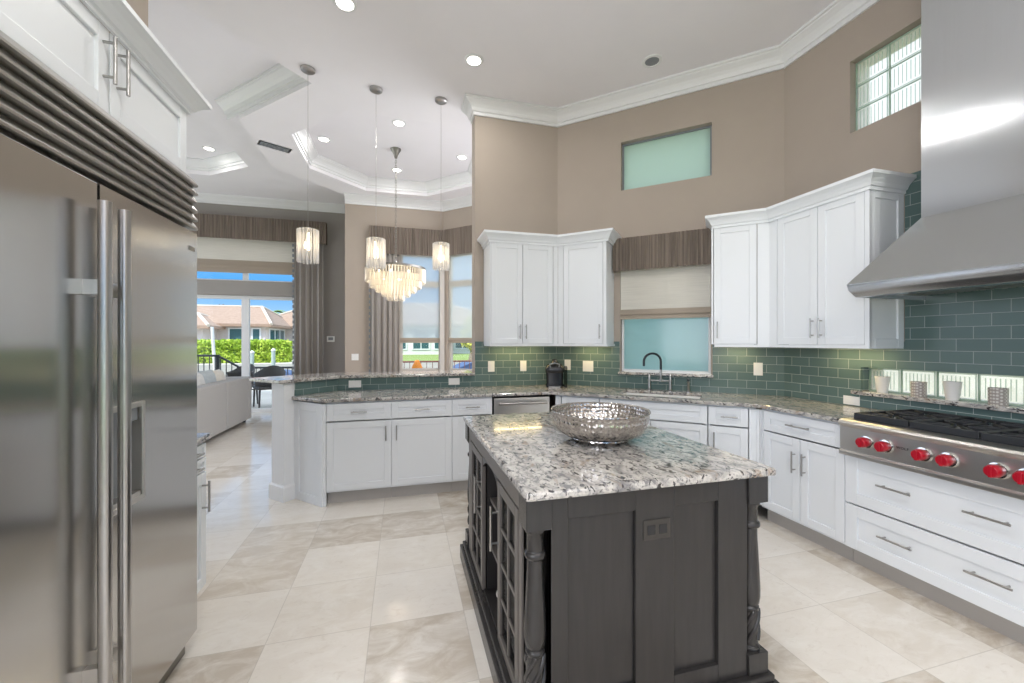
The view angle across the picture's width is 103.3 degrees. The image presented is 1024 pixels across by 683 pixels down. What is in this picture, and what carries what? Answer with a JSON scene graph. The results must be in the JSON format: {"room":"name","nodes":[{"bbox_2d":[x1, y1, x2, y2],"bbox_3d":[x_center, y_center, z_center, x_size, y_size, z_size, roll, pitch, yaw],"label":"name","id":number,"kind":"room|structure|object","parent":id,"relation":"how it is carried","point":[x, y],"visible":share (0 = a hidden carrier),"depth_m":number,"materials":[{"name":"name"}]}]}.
{"room":"kitchen","nodes":[
{"label":"kitchen","id":0,"kind":"room"},
{"bbox_2d":[86,0,147,69],"bbox_3d":[-1.543,-0.700,-0.539,0.160,4.200,6.360,0,0,-15],"label":"wall","id":1,"kind":"structure","parent":0,"point":[140,7],"depth_m":2.49,"materials":[{"name":"paint"}]},
{"bbox_2d":[0,0,211,172],"bbox_3d":[-1.567,-0.925,1.197,0.670,0.360,1.287,0,0,-15],"label":"upper cabinet","id":2,"kind":"object","parent":1,"relation":"attached to","point":[74,42],"visible":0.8,"depth_m":1.33,"materials":[{"name":"white paint"}]},
{"bbox_2d":[186,111,233,158],"bbox_3d":[-5.552,-3.060,5.237,3.600,0.080,3.200,0,0,-15],"label":"ceiling","id":3,"kind":"structure","parent":0,"point":[199,132],"depth_m":6.06,"materials":[{"name":"paint"}]},
{"bbox_2d":[186,151,244,170],"bbox_3d":[-5.550,-2.944,5.248,3.210,0.152,2.820,0,0,-15],"label":"crown molding","id":4,"kind":"structure","parent":3,"relation":"attached to","point":[229,159],"depth_m":6.67,"materials":[{"name":"white paint"}]},
{"bbox_2d":[193,202,344,372],"bbox_3d":[-5.694,-0.850,7.881,5.300,4.500,0.180,0,0,-15],"label":"wall","id":5,"kind":"structure","parent":0,"point":[334,251],"depth_m":8.31,"materials":[{"name":"grey paint"}]},
{"bbox_2d":[197,279,293,296],"bbox_3d":[-6.057,-1.040,7.672,3.590,0.280,0.035,0,0,-15],"label":"door frame","id":6,"kind":"structure","parent":5,"relation":"attached to","point":[211,287],"depth_m":7.88,"materials":[{"name":"grey paint"}]},
{"bbox_2d":[197,294,293,411],"bbox_3d":[-6.069,0.250,7.775,3.520,2.300,0.070,0,0,-15],"label":"door","id":7,"kind":"structure","parent":5,"relation":"in","point":[245,300],"depth_m":7.97,"materials":[{"name":"white paint"}]},
{"bbox_2d":[197,242,295,282],"bbox_3d":[-6.069,-1.630,7.775,3.520,0.940,0.070,0,0,-15],"label":"window","id":8,"kind":"structure","parent":5,"relation":"in","point":[245,275],"depth_m":7.96,"materials":[{"name":"white paint"}]},
{"bbox_2d":[197,237,294,274],"bbox_3d":[-6.042,-1.698,7.711,3.448,0.725,0.024,0,0,-15],"label":"roman shade","id":9,"kind":"object","parent":8,"relation":"attached to","point":[226,255],"visible":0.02,"depth_m":7.93,"materials":[{"name":"fabric"}]},
{"bbox_2d":[192,213,326,244],"bbox_3d":[-5.697,-2.180,7.699,4.005,0.440,0.166,0,0,-15],"label":"valance","id":10,"kind":"object","parent":5,"relation":"attached to","point":[208,225],"visible":0.52,"depth_m":7.81,"materials":[{"name":"beige fabric"}]},
{"bbox_2d":[292,243,323,374],"bbox_3d":[-4.066,-0.286,8.081,0.568,3.332,0.083,0,0,-15],"label":"curtain","id":11,"kind":"object","parent":10,"relation":"hanging from","point":[308,281],"visible":0.66,"depth_m":8.08,"materials":[{"name":"grey fabric"}]},
{"bbox_2d":[193,192,344,213],"bbox_3d":[-5.741,-2.724,7.710,5.120,0.152,0.125,0,0,-15],"label":"crown molding","id":12,"kind":"structure","parent":5,"relation":"attached to","point":[202,197],"depth_m":7.97,"materials":[{"name":"white paint"}]},
{"bbox_2d":[148,0,471,203],"bbox_3d":[-4.017,-3.067,5.236,7.564,0.565,6.400,0,0,-15],"label":"ceiling","id":13,"kind":"structure","parent":0,"point":[216,61],"depth_m":5.50,"materials":[{"name":"paint"}]},
{"bbox_2d":[215,64,306,119],"bbox_3d":[-2.719,-2.713,4.365,1.559,0.175,0.170,0,0,30],"label":"crown molding","id":14,"kind":"structure","parent":13,"relation":"attached to","point":[278,79],"depth_m":4.37,"materials":[{"name":"white paint"}]},
{"bbox_2d":[365,147,425,301],"bbox_3d":[-1.682,-1.688,5.864,0.847,2.195,0.847,0,0,-15],"label":"chandelier","id":15,"kind":"object","parent":13,"relation":"hanging from","point":[388,281],"visible":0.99,"depth_m":5.65,"materials":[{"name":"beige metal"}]},
{"bbox_2d":[272,383,454,485],"bbox_3d":[-1.333,0.882,4.145,1.930,1.035,0.488,0,0,-27],"label":"wall","id":16,"kind":"structure","parent":0,"point":[282,403],"depth_m":3.58,"materials":[{"name":"white paint"}]},
{"bbox_2d":[269,482,294,502],"bbox_3d":[-2.049,1.330,3.615,0.218,0.140,0.116,0,0,30],"label":"baseboard","id":17,"kind":"structure","parent":16,"relation":"attached to","point":[277,492],"depth_m":3.56,"materials":[{"name":"white paint"}]},
{"bbox_2d":[294,379,337,395],"bbox_3d":[-1.828,0.425,3.803,0.010,0.120,0.440,0,0,30],"label":"tiled wall","id":18,"kind":"structure","parent":16,"relation":"attached to","point":[320,386],"depth_m":3.78,"materials":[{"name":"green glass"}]},
{"bbox_2d":[249,370,474,383],"bbox_3d":[-1.412,0.349,4.054,2.103,0.030,0.837,0,0,-15],"label":"countertop","id":19,"kind":"structure","parent":16,"relation":"on","point":[317,376],"depth_m":4.09,"materials":[{"name":"stone"}]},
{"bbox_2d":[345,204,442,371],"bbox_3d":[-2.132,-0.700,7.431,1.718,4.200,0.160,0,0,-15],"label":"wall","id":20,"kind":"structure","parent":0,"point":[358,218],"depth_m":7.20,"materials":[{"name":"paint"}]},
{"bbox_2d":[369,225,440,255],"bbox_3d":[-1.923,-1.808,7.343,1.249,0.485,0.114,0,0,-15],"label":"valance","id":21,"kind":"object","parent":20,"relation":"attached to","point":[410,241],"visible":0.77,"depth_m":7.30,"materials":[{"name":"beige fabric"}]},
{"bbox_2d":[369,254,399,371],"bbox_3d":[-2.274,-0.090,7.217,0.526,2.940,0.083,0,0,-15],"label":"curtain","id":22,"kind":"object","parent":21,"relation":"hanging from","point":[385,315],"visible":0.38,"depth_m":7.22,"materials":[{"name":"grey fabric"}]},
{"bbox_2d":[344,192,471,211],"bbox_3d":[-1.244,-2.504,7.164,3.342,0.152,0.805,0,0,9],"label":"crown molding","id":23,"kind":"structure","parent":20,"relation":"attached to","point":[350,198],"depth_m":7.30,"materials":[{"name":"white paint"}]},
{"bbox_2d":[400,343,439,370],"bbox_3d":[-1.694,-0.535,7.539,0.753,2.170,0.060,0,0,-15],"label":"window","id":24,"kind":"structure","parent":20,"relation":"in","point":[401,344],"depth_m":7.48,"materials":[{"name":"grey wood"}]},
{"bbox_2d":[400,254,439,342],"bbox_3d":[-1.695,-0.787,7.483,0.738,1.625,0.024,0,0,-15],"label":"roman shade","id":25,"kind":"object","parent":20,"relation":"attached to","point":[420,312],"visible":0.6,"depth_m":7.50,"materials":[{"name":"fabric"}]},
{"bbox_2d":[443,206,471,370],"bbox_3d":[-0.419,-0.700,7.172,1.900,4.200,0.160,0,0,30],"label":"wall","id":26,"kind":"structure","parent":0,"point":[460,217],"depth_m":7.53,"materials":[{"name":"paint"}]},
{"bbox_2d":[294,128,471,192],"bbox_3d":[-1.682,-2.709,5.864,2.480,0.152,2.480,0,0,-15],"label":"crown molding","id":27,"kind":"structure","parent":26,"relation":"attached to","point":[303,137],"depth_m":6.74,"materials":[{"name":"white paint"}]},
{"bbox_2d":[440,269,443,370],"bbox_3d":[-1.305,-0.535,7.550,0.085,2.170,0.060,0,0,-15],"label":"trim","id":28,"kind":"structure","parent":26,"relation":"attached to","point":[442,271],"depth_m":7.52,"materials":[{"name":"grey"}]},
{"bbox_2d":[442,225,471,254],"bbox_3d":[-0.814,-1.808,7.239,1.056,0.485,0.115,0,0,30],"label":"valance","id":29,"kind":"object","parent":26,"relation":"attached to","point":[459,239],"visible":0.56,"depth_m":7.27,"materials":[{"name":"beige fabric"}]},
{"bbox_2d":[449,255,471,371],"bbox_3d":[-0.771,-0.535,7.363,0.900,2.170,0.060,0,0,30],"label":"window","id":30,"kind":"structure","parent":26,"relation":"in","point":[450,344],"depth_m":7.55,"materials":[{"name":"grey"}]},
{"bbox_2d":[448,253,471,342],"bbox_3d":[-0.802,-0.787,7.319,0.918,1.625,0.024,0,0,30],"label":"roman shade","id":31,"kind":"object","parent":30,"relation":"attached to","point":[460,265],"visible":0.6,"depth_m":7.41,"materials":[{"name":"fabric"}]},
{"bbox_2d":[177,0,834,200],"bbox_3d":[0.584,-2.890,1.063,5.420,0.620,16.750,0,0,-15],"label":"ceiling","id":32,"kind":"structure","parent":0,"point":[553,53],"depth_m":3.57,"materials":[{"name":"paint"}]},
{"bbox_2d":[259,140,291,152],"bbox_3d":[-3.143,-2.580,5.368,0.380,0.024,0.160,0,0,-43],"label":"ceiling vent","id":33,"kind":"object","parent":32,"relation":"in","point":[262,143],"visible":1,"depth_m":5.35,"materials":[{"name":"grey metal"}]},
{"bbox_2d":[296,64,318,263],"bbox_3d":[-1.931,-1.663,3.835,0.193,1.833,0.194,0,0,-15],"label":"pendant light","id":34,"kind":"object","parent":32,"relation":"hanging from","point":[303,234],"visible":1,"depth_m":3.79,"materials":[{"name":"clear glass"}]},
{"bbox_2d":[332,0,356,12],"bbox_3d":[-1.273,-2.575,3.087,0.178,0.010,0.178,0,0,-15],"label":"recessed light","id":35,"kind":"object","parent":32,"relation":"in","point":[348,6],"visible":1,"depth_m":3.10,"materials":[{"name":"white paint"}]},
{"bbox_2d":[366,85,385,269],"bbox_3d":[-1.388,-1.665,4.138,0.187,1.830,0.188,0,0,-15],"label":"pendant light","id":36,"kind":"object","parent":32,"relation":"hanging from","point":[375,246],"visible":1,"depth_m":4.08,"materials":[{"name":"clear glass"}]},
{"bbox_2d":[433,96,448,270],"bbox_3d":[-0.758,-1.672,4.327,0.178,1.816,0.178,0,0,-15],"label":"pendant light","id":37,"kind":"object","parent":32,"relation":"hanging from","point":[440,249],"visible":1,"depth_m":4.26,"materials":[{"name":"clear glass"}]},
{"bbox_2d":[464,53,483,66],"bbox_3d":[-0.349,-2.575,3.712,0.178,0.010,0.178,0,0,-15],"label":"recessed light","id":38,"kind":"object","parent":32,"relation":"in","point":[472,59],"visible":1,"depth_m":3.71,"materials":[{"name":"white paint"}]},
{"bbox_2d":[642,54,662,67],"bbox_3d":[1.288,-2.575,3.725,0.184,0.010,0.184,0,0,-15],"label":"ceiling speaker","id":39,"kind":"object","parent":32,"relation":"attached to","point":[653,60],"visible":1,"depth_m":3.71,"materials":[{"name":"white paint"}]},
{"bbox_2d":[645,57,658,65],"bbox_3d":[1.288,-2.575,3.725,0.124,0.009,0.124,0,0,-15],"label":"grille","id":40,"kind":"object","parent":39,"relation":"attached to","point":[649,61],"depth_m":3.72,"materials":[{"name":"grey plastic"}]},
{"bbox_2d":[472,116,557,411],"bbox_3d":[0.034,-0.700,4.567,0.948,4.200,0.190,0,0,-15],"label":"wall","id":41,"kind":"structure","parent":0,"point":[515,164],"depth_m":4.46,"materials":[{"name":"paint"}]},
{"bbox_2d":[338,342,557,390],"bbox_3d":[-0.602,0.243,4.292,2.319,0.486,0.010,0,0,-15],"label":"tiled wall","id":42,"kind":"structure","parent":41,"relation":"attached to","point":[507,359],"depth_m":4.39,"materials":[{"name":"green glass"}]},
{"bbox_2d":[477,229,557,345],"bbox_3d":[0.065,-0.526,4.268,0.803,1.148,0.392,0,0,-15],"label":"upper cabinet","id":43,"kind":"object","parent":41,"relation":"attached to","point":[521,268],"visible":1,"depth_m":4.15,"materials":[{"name":"white paint"}]},
{"bbox_2d":[484,344,557,345],"bbox_3d":[0.090,0.036,4.312,0.731,0.024,0.320,0,0,-15],"label":"light","id":44,"kind":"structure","parent":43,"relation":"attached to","point":[484,344],"depth_m":4.16,"materials":[{"name":"beige"}]},
{"bbox_2d":[165,412,1023,682],"bbox_3d":[-1.983,1.450,2.366,9.800,0.100,12.800,0,0,-15],"label":"floor","id":45,"kind":"structure","parent":0,"point":[295,590],"depth_m":2.13,"materials":[{"name":"tile"}]},
{"bbox_2d":[0,30,197,682],"bbox_3d":[-1.545,0.333,1.169,0.704,2.135,1.220,0,0,-15],"label":"refrigerator","id":46,"kind":"object","parent":45,"relation":"on","point":[98,243],"visible":1,"depth_m":1.19,"materials":[{"name":"silver metal"}]},
{"bbox_2d":[197,442,209,593],"bbox_3d":[-1.812,0.959,1.917,0.578,0.882,0.315,0,0,-15],"label":"base cabinet","id":47,"kind":"object","parent":45,"relation":"on","point":[201,448],"visible":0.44,"depth_m":2.08,"materials":[{"name":"white paint"}]},
{"bbox_2d":[197,433,210,444],"bbox_3d":[-1.828,0.501,1.918,0.563,0.030,0.355,0,0,-15],"label":"countertop","id":48,"kind":"structure","parent":47,"relation":"on","point":[201,437],"depth_m":2.09,"materials":[{"name":"stone"}]},
{"bbox_2d":[197,376,251,436],"bbox_3d":[-4.757,1.005,5.958,0.950,0.790,2.180,0,0,-15],"label":"sofa","id":49,"kind":"object","parent":45,"relation":"on","point":[222,405],"visible":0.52,"depth_m":6.01,"materials":[{"name":"grey fabric"}]},
{"bbox_2d":[198,370,215,383],"bbox_3d":[-4.662,0.635,6.202,0.200,0.392,0.320,0,0,-9],"label":"throw pillow","id":50,"kind":"object","parent":49,"relation":"on","point":[209,376],"visible":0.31,"depth_m":6.14,"materials":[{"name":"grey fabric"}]},
{"bbox_2d":[294,400,390,506],"bbox_3d":[-1.532,0.959,3.690,0.842,0.882,0.558,0,0,-15],"label":"base cabinet","id":51,"kind":"object","parent":45,"relation":"on","point":[342,450],"visible":0.97,"depth_m":3.51,"materials":[{"name":"white paint"}]},
{"bbox_2d":[391,398,451,496],"bbox_3d":[-0.875,0.959,3.893,0.533,0.882,0.608,0,0,-15],"label":"base cabinet","id":52,"kind":"object","parent":45,"relation":"on","point":[421,429],"visible":0.98,"depth_m":3.65,"materials":[{"name":"white paint"}]},
{"bbox_2d":[451,397,491,491],"bbox_3d":[-0.436,0.959,4.011,0.377,0.882,0.608,0,0,-15],"label":"base cabinet","id":53,"kind":"object","parent":45,"relation":"on","point":[461,407],"visible":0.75,"depth_m":3.74,"materials":[{"name":"white paint"}]},
{"bbox_2d":[492,395,549,414],"bbox_3d":[0.035,0.966,4.123,0.570,0.868,0.616,0,0,-15],"label":"dishwasher","id":54,"kind":"object","parent":45,"relation":"on","point":[528,403],"visible":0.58,"depth_m":3.87,"materials":[{"name":"silver metal"}]},
{"bbox_2d":[556,395,599,404],"bbox_3d":[0.686,0.959,3.987,0.435,0.882,0.388,0,0,27],"label":"base cabinet","id":55,"kind":"object","parent":45,"relation":"on","point":[560,399],"visible":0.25,"depth_m":3.87,"materials":[{"name":"white paint"}]},
{"bbox_2d":[460,423,778,682],"bbox_3d":[0.348,0.958,2.093,1.051,0.884,1.398,0,0,-15],"label":"kitchen island","id":56,"kind":"object","parent":45,"relation":"on","point":[656,585],"visible":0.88,"depth_m":1.47,"materials":[{"name":"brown wood"}]},
{"bbox_2d":[463,412,775,501],"bbox_3d":[0.348,0.500,2.094,1.004,0.032,1.400,0,0,-15],"label":"island countertop","id":57,"kind":"structure","parent":56,"relation":"on","point":[542,462],"depth_m":1.65,"materials":[{"name":"stone"}]},
{"bbox_2d":[550,402,650,445],"bbox_3d":[0.433,0.409,2.007,0.484,0.149,0.484,0,0,-15],"label":"bowl","id":58,"kind":"object","parent":57,"relation":"on","point":[587,423],"visible":1,"depth_m":1.86,"materials":[{"name":"silver metal"}]},
{"bbox_2d":[643,517,669,540],"bbox_3d":[0.521,0.674,1.456,0.110,0.072,0.004,0,0,-15],"label":"outlet plate","id":59,"kind":"object","parent":56,"relation":"attached to","point":[654,528],"depth_m":1.45,"materials":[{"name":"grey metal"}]},
{"bbox_2d":[600,392,707,444],"bbox_3d":[1.335,0.959,3.779,0.898,0.882,0.618,0,0,27],"label":"base cabinet","id":60,"kind":"object","parent":45,"relation":"on","point":[668,411],"visible":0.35,"depth_m":3.44,"materials":[{"name":"white paint"}]},
{"bbox_2d":[291,385,882,422],"bbox_3d":[0.486,0.501,3.757,4.685,0.030,1.629,0,0,13],"label":"countertop","id":61,"kind":"structure","parent":60,"relation":"on","point":[832,412],"depth_m":3.65,"materials":[{"name":"stone"}]},
{"bbox_2d":[545,359,563,387],"bbox_3d":[0.474,0.337,4.335,0.235,0.298,0.240,0,0,6],"label":"coffee maker","id":62,"kind":"object","parent":61,"relation":"on","point":[554,370],"visible":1,"depth_m":4.29,"materials":[{"name":"black plastic"}]},
{"bbox_2d":[643,352,673,391],"bbox_3d":[1.433,0.296,3.998,0.287,0.379,0.120,0,0,11],"label":"faucet","id":63,"kind":"object","parent":61,"relation":"on","point":[651,353],"visible":1,"depth_m":3.98,"materials":[{"name":"grey metal"}]},
{"bbox_2d":[624,392,702,424],"bbox_3d":[1.372,0.626,3.761,0.730,0.218,0.435,0,0,27],"label":"sink","id":64,"kind":"object","parent":61,"relation":"in","point":[626,393],"visible":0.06,"depth_m":3.88,"materials":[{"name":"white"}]},
{"bbox_2d":[838,409,1023,499],"bbox_3d":[2.475,0.572,2.025,0.668,0.257,1.215,0,0,-15],"label":"cooktop","id":65,"kind":"object","parent":61,"relation":"in","point":[973,452],"visible":1,"depth_m":2.11,"materials":[{"name":"silver metal"}]},
{"bbox_2d":[854,415,1023,446],"bbox_3d":[2.532,0.478,2.041,0.510,0.008,1.155,0,0,-15],"label":"grate","id":66,"kind":"object","parent":65,"relation":"on","point":[980,437],"depth_m":2.14,"materials":[{"name":"metal"}]},
{"bbox_2d":[708,405,759,462],"bbox_3d":[1.857,0.959,3.406,0.362,0.882,0.438,0,0,27],"label":"base cabinet","id":67,"kind":"object","parent":45,"relation":"on","point":[731,429],"visible":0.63,"depth_m":3.25,"materials":[{"name":"white paint"}]},
{"bbox_2d":[760,409,853,561],"bbox_3d":[2.264,0.959,2.925,0.588,0.882,0.628,0,0,-15],"label":"base cabinet","id":68,"kind":"object","parent":45,"relation":"on","point":[806,493],"visible":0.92,"depth_m":2.81,"materials":[{"name":"white paint"}]},
{"bbox_2d":[845,455,1023,644],"bbox_3d":[2.504,1.050,2.033,0.588,0.700,1.220,0,0,-15],"label":"base cabinet","id":69,"kind":"object","parent":45,"relation":"on","point":[959,547],"visible":0.88,"depth_m":2.11,"materials":[{"name":"white paint"}]},
{"bbox_2d":[558,69,784,408],"bbox_3d":[1.518,-0.700,4.190,2.153,4.200,0.200,0,0,27],"label":"wall","id":70,"kind":"structure","parent":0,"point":[746,117],"depth_m":4.01,"materials":[{"name":"paint"}]},
{"bbox_2d":[558,228,621,345],"bbox_3d":[0.797,-0.526,4.225,0.601,1.148,0.392,0,0,27],"label":"upper cabinet","id":71,"kind":"object","parent":70,"relation":"attached to","point":[585,258],"visible":0.99,"depth_m":4.13,"materials":[{"name":"white paint"}]},
{"bbox_2d":[558,344,614,345],"bbox_3d":[0.782,0.036,4.273,0.529,0.024,0.320,0,0,27],"label":"light","id":72,"kind":"object","parent":71,"relation":"attached to","point":[558,344],"depth_m":4.13,"materials":[{"name":"beige"}]},
{"bbox_2d":[613,228,710,272],"bbox_3d":[1.475,-0.893,4.034,0.921,0.337,0.112,0,0,27],"label":"valance","id":73,"kind":"object","parent":70,"relation":"attached to","point":[691,247],"visible":0.97,"depth_m":3.97,"materials":[{"name":"brown fabric"}]},
{"bbox_2d":[618,317,712,377],"bbox_3d":[1.538,-0.252,4.098,0.895,1.187,0.145,0,0,27],"label":"window","id":74,"kind":"structure","parent":70,"relation":"attached to","point":[683,345],"depth_m":4.12,"materials":[{"name":"glass"}]},
{"bbox_2d":[620,264,710,319],"bbox_3d":[1.518,-0.575,4.059,0.858,0.690,0.025,0,0,27],"label":"roman shade","id":75,"kind":"object","parent":70,"relation":"attached to","point":[680,291],"visible":0.64,"depth_m":4.05,"materials":[{"name":"fabric"}]},
{"bbox_2d":[622,125,711,189],"bbox_3d":[1.567,-1.845,4.142,0.859,0.510,0.040,0,0,27],"label":"window","id":76,"kind":"structure","parent":70,"relation":"attached to","point":[684,155],"depth_m":4.13,"materials":[{"name":"teal glass"}]},
{"bbox_2d":[558,342,783,395],"bbox_3d":[1.469,0.243,4.097,2.153,0.486,0.010,0,0,28],"label":"tiled wall","id":77,"kind":"structure","parent":70,"relation":"attached to","point":[733,367],"depth_m":3.89,"materials":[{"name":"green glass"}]},
{"bbox_2d":[705,208,768,346],"bbox_3d":[1.995,-0.526,3.602,0.491,1.148,0.392,0,0,27],"label":"upper cabinet","id":78,"kind":"object","parent":70,"relation":"attached to","point":[739,239],"visible":1,"depth_m":3.48,"materials":[{"name":"white paint"}]},
{"bbox_2d":[714,344,768,346],"bbox_3d":[2.043,0.036,3.617,0.419,0.024,0.320,0,0,27],"label":"light","id":79,"kind":"object","parent":78,"relation":"attached to","point":[715,345],"depth_m":3.47,"materials":[{"name":"beige"}]},
{"bbox_2d":[785,0,920,410],"bbox_3d":[3.322,-0.700,0.661,0.200,4.200,6.150,0,0,-15],"label":"wall","id":80,"kind":"structure","parent":0,"point":[824,146],"depth_m":3.13,"materials":[{"name":"paint"}]},
{"bbox_2d":[461,0,879,127],"bbox_3d":[2.489,-2.504,1.651,2.083,0.152,8.137,0,0,-34],"label":"crown molding","id":81,"kind":"structure","parent":80,"relation":"attached to","point":[839,13],"depth_m":3.93,"materials":[{"name":"white paint"}]},
{"bbox_2d":[766,168,916,348],"bbox_3d":[2.375,-0.526,3.020,0.392,1.148,0.829,0,0,-15],"label":"upper cabinet","id":82,"kind":"object","parent":80,"relation":"attached to","point":[821,239],"visible":0.98,"depth_m":2.87,"materials":[{"name":"white paint"}]},
{"bbox_2d":[769,344,903,348],"bbox_3d":[2.400,0.036,3.064,0.320,0.024,0.757,0,0,-15],"label":"light","id":83,"kind":"object","parent":82,"relation":"attached to","point":[851,346],"depth_m":2.79,"materials":[{"name":"beige"}]},
{"bbox_2d":[862,367,870,389],"bbox_3d":[2.626,0.275,3.003,0.077,0.171,0.010,0,0,-15],"label":"wall tile reveal","id":84,"kind":"structure","parent":80,"relation":"attached to","point":[865,370],"depth_m":2.99,"materials":[{"name":"green glass"}]},
{"bbox_2d":[856,24,920,129],"bbox_3d":[2.746,-1.850,2.897,0.148,0.542,0.445,0,0,-15],"label":"window","id":85,"kind":"structure","parent":80,"relation":"in","point":[863,79],"depth_m":3.04,"materials":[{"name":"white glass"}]},
{"bbox_2d":[784,170,1023,423],"bbox_3d":[2.818,-0.317,2.131,0.010,1.606,3.050,0,0,-15],"label":"tiled wall","id":86,"kind":"structure","parent":80,"relation":"attached to","point":[978,332],"depth_m":2.58,"materials":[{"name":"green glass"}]},
{"bbox_2d":[843,395,859,405],"bbox_3d":[2.560,0.445,3.055,0.006,0.066,0.116,0,0,-15],"label":"outlet plate","id":87,"kind":"object","parent":86,"relation":"attached to","point":[851,400],"visible":1,"depth_m":3.05,"materials":[{"name":"white plastic"}]},
{"bbox_2d":[847,0,1023,299],"bbox_3d":[2.532,-1.423,1.997,0.608,2.312,1.236,0,0,-15],"label":"range hood","id":88,"kind":"object","parent":80,"relation":"attached to","point":[968,236],"visible":1,"depth_m":2.17,"materials":[{"name":"metal"}]},
{"bbox_2d":[851,390,1023,413],"bbox_3d":[2.862,0.378,2.049,0.123,0.028,2.070,0,0,-15],"label":"window ledge","id":89,"kind":"object","parent":80,"relation":"attached to","point":[970,404],"visible":0.8,"depth_m":2.51,"materials":[{"name":"stone"}]},
{"bbox_2d":[874,376,890,392],"bbox_3d":[2.639,0.306,2.885,0.086,0.115,0.086,0,0,-15],"label":"flower pot","id":90,"kind":"object","parent":89,"relation":"on","point":[882,383],"visible":1,"depth_m":2.86,"materials":[{"name":"white ceramic"}]},
{"bbox_2d":[910,381,926,396],"bbox_3d":[2.693,0.315,2.682,0.080,0.098,0.080,0,0,-15],"label":"flower pot","id":91,"kind":"object","parent":89,"relation":"on","point":[917,388],"visible":1,"depth_m":2.65,"materials":[{"name":"ceramic"}]},
{"bbox_2d":[942,381,962,400],"bbox_3d":[2.738,0.306,2.518,0.086,0.115,0.086,0,0,-15],"label":"flower pot","id":92,"kind":"object","parent":89,"relation":"on","point":[952,389],"visible":1,"depth_m":2.49,"materials":[{"name":"white ceramic"}]},
{"bbox_2d":[987,387,1008,405],"bbox_3d":[2.790,0.315,2.324,0.080,0.098,0.080,0,0,-15],"label":"flower pot","id":93,"kind":"object","parent":89,"relation":"on","point":[998,396],"visible":1,"depth_m":2.30,"materials":[{"name":"ceramic"}]},
{"bbox_2d":[869,368,1023,406],"bbox_3d":[2.968,0.277,2.071,0.148,0.177,1.968,0,0,-15],"label":"window","id":94,"kind":"structure","parent":80,"relation":"in","point":[874,371],"depth_m":2.70,"materials":[{"name":"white glass"}]},
{"label":"outside","id":95,"kind":"structure","parent":0,"visible":0},
{"bbox_3d":[-45.151,1.435,45.789,56.600,0.730,68.100,0,0,-15],"label":"bank","id":96,"kind":"object","parent":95,"visible":0},
{"bbox_2d":[197,304,292,350],"bbox_3d":[-21.329,-0.923,32.072,14.651,3.987,16.126,0,0,-15],"label":"house","id":97,"kind":"structure","parent":96,"relation":"on","point":[265,323],"depth_m":27.95,"materials":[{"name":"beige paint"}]},
{"bbox_2d":[197,338,292,363],"bbox_3d":[-14.209,0.488,20.358,5.703,1.348,1.264,0,0,-15],"label":"hedge","id":98,"kind":"object","parent":96,"relation":"on","point":[230,350],"visible":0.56,"depth_m":20.21,"materials":[{"name":"green plant"}]},
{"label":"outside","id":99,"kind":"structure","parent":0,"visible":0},
{"bbox_2d":[403,353,469,360],"bbox_3d":[12.787,1.435,61.382,63.400,0.730,68.100,0,0,-15],"label":"lawn","id":100,"kind":"structure","parent":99,"point":[465,356],"depth_m":27.09,"materials":[{"name":"green plant"}]},
{"bbox_2d":[403,343,469,354],"bbox_3d":[-7.917,-1.373,39.034,15.141,4.887,13.641,0,0,-15],"label":"house","id":101,"kind":"structure","parent":100,"relation":"on","point":[408,348],"depth_m":32.81,"materials":[{"name":"white paint"}]},
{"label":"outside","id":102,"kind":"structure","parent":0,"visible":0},
{"bbox_2d":[197,362,460,376],"bbox_3d":[-5.614,1.820,20.858,120.000,1.560,0.600,0,0,-15],"label":"seawall","id":103,"kind":"object","parent":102,"point":[429,364],"depth_m":18.99,"materials":[{"name":"concrete"}]},
{"bbox_3d":[14.766,1.630,9.587,26.500,0.340,17.560,0,0,-15],"label":"lawn","id":104,"kind":"structure","parent":0,"visible":0},
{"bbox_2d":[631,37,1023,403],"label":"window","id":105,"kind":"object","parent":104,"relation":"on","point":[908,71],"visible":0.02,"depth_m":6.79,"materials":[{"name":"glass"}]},
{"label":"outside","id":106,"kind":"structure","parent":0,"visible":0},
{"bbox_2d":[252,388,271,407],"bbox_3d":[-5.938,1.515,10.518,22.000,0.170,5.000,0,0,-15],"label":"patio","id":107,"kind":"structure","parent":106,"point":[266,395],"depth_m":9.99,"materials":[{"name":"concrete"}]},
{"bbox_2d":[210,327,215,369],"bbox_3d":[-8.934,0.510,12.146,0.184,1.904,0.084,0,0,-15],"label":"mooring pole","id":108,"kind":"object","parent":107,"relation":"on","point":[212,328],"visible":0.55,"depth_m":12.11,"materials":[{"name":"white"}]},
{"bbox_2d":[227,364,257,403],"bbox_3d":[-6.115,0.970,9.092,0.620,0.922,0.580,0,0,8],"label":"patio chair","id":109,"kind":"object","parent":107,"relation":"on","point":[236,372],"visible":0.22,"depth_m":9.26,"materials":[{"name":"wicker"}]},
{"bbox_2d":[197,355,292,389],"bbox_3d":[-8.173,0.885,10.745,5.070,1.090,0.070,0,0,-15],"label":"railing","id":110,"kind":"object","parent":107,"relation":"on","point":[218,358],"visible":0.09,"depth_m":10.83,"materials":[{"name":"black metal"}]},
{"bbox_2d":[253,365,285,407],"bbox_3d":[-5.295,0.970,8.861,0.620,0.922,0.580,0,0,-44],"label":"patio chair","id":111,"kind":"object","parent":107,"relation":"on","point":[273,370],"visible":0.56,"depth_m":8.62,"materials":[{"name":"wicker"}]},
{"bbox_2d":[403,360,471,368],"bbox_3d":[-2.606,1.015,12.761,4.070,0.830,0.070,0,0,-15],"label":"railing","id":112,"kind":"object","parent":107,"relation":"on","point":[454,361],"visible":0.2,"depth_m":12.83,"materials":[{"name":"brown"}]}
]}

